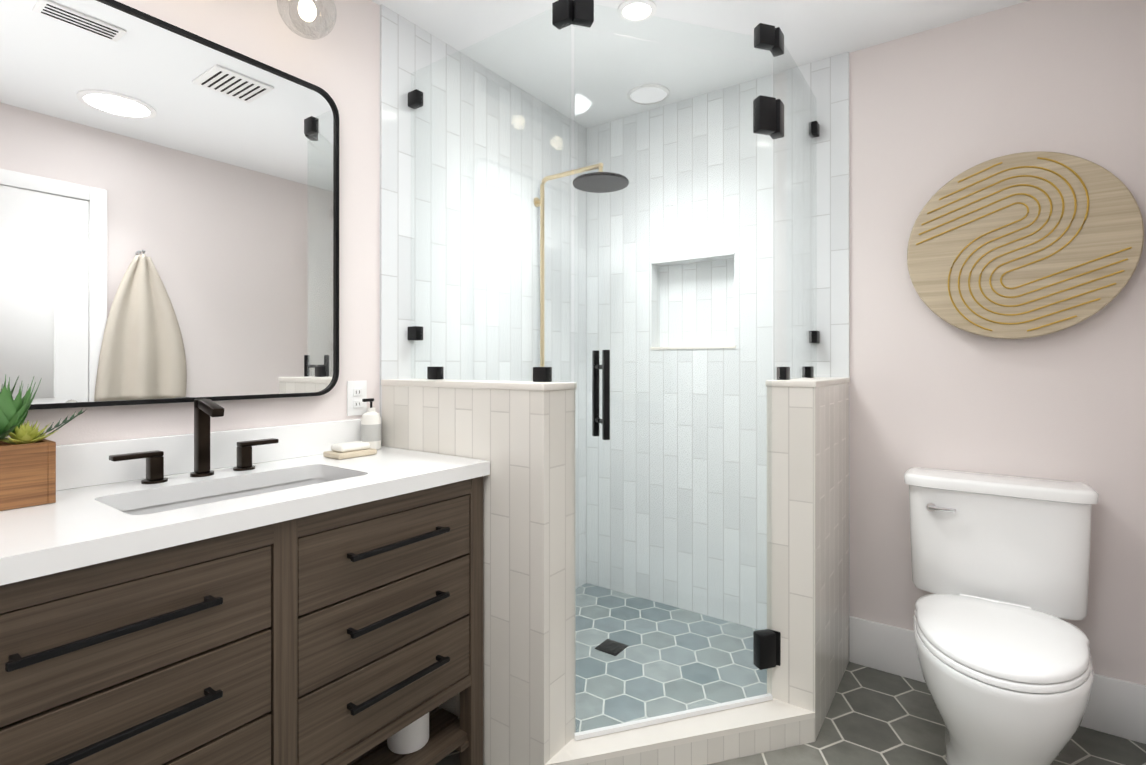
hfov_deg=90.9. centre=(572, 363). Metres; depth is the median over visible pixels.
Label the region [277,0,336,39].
sconce
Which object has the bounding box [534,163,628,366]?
shower head
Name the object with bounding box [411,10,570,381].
fixed glass panel
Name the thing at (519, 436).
wall
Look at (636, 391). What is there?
door
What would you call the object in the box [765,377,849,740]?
wall
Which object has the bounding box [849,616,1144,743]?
baseboard
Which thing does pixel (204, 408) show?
faucet
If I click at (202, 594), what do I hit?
bathroom vanity
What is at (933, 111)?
wall
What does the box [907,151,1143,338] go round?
artwork
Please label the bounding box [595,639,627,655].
shower drain
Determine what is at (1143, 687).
baseboard
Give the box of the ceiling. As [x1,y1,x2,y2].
[371,0,1028,127]
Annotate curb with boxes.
[545,698,814,764]
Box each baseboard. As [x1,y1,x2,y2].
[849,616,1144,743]
[1141,684,1145,743]
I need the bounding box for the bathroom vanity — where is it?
[0,398,489,764]
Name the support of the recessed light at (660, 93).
attached to the ceiling
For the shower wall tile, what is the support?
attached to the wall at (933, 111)
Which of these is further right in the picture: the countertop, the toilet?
the toilet
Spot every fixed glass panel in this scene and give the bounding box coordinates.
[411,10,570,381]
[773,46,816,379]
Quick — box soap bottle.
[361,398,380,449]
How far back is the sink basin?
1.39 m
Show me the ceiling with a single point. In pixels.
(814, 30)
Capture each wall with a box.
[5,0,379,445]
[381,379,576,764]
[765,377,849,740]
[849,0,1145,684]
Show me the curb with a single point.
(738, 732)
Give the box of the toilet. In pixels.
[904,467,1098,764]
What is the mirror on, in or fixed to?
attached to the wall at (339, 63)
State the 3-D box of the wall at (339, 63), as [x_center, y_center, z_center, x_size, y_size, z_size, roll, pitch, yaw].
[-0.851,-0.030,1.822,0.120,2.440,3.440,0,0,35]
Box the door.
[573,2,772,732]
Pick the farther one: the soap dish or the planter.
the soap dish
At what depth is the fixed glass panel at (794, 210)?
2.07 m
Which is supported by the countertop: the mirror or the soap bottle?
the soap bottle
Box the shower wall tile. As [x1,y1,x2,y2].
[380,4,849,629]
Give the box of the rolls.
[387,712,428,753]
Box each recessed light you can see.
[618,0,655,22]
[628,84,669,104]
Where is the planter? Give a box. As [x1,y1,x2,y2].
[0,375,85,510]
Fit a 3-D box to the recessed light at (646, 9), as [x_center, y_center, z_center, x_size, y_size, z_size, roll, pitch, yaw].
[0.225,-1.244,1.990,0.136,0.010,0.136,0,0,35]
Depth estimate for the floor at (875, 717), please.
1.79 m
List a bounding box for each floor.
[435,661,1145,764]
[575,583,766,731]
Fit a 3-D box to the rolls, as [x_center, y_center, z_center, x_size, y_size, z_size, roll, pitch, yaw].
[-0.519,1.016,1.627,0.239,0.100,0.114,0,0,31]
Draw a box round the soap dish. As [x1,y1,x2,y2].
[323,441,376,459]
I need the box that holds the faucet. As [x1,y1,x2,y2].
[109,398,278,483]
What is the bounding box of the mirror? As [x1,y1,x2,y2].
[0,0,338,409]
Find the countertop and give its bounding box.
[0,418,489,585]
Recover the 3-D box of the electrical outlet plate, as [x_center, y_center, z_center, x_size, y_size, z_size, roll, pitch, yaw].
[-0.723,0.115,1.890,0.008,0.116,0.072,0,0,35]
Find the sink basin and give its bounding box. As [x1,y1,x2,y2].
[122,478,332,514]
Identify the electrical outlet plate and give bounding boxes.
[347,381,366,415]

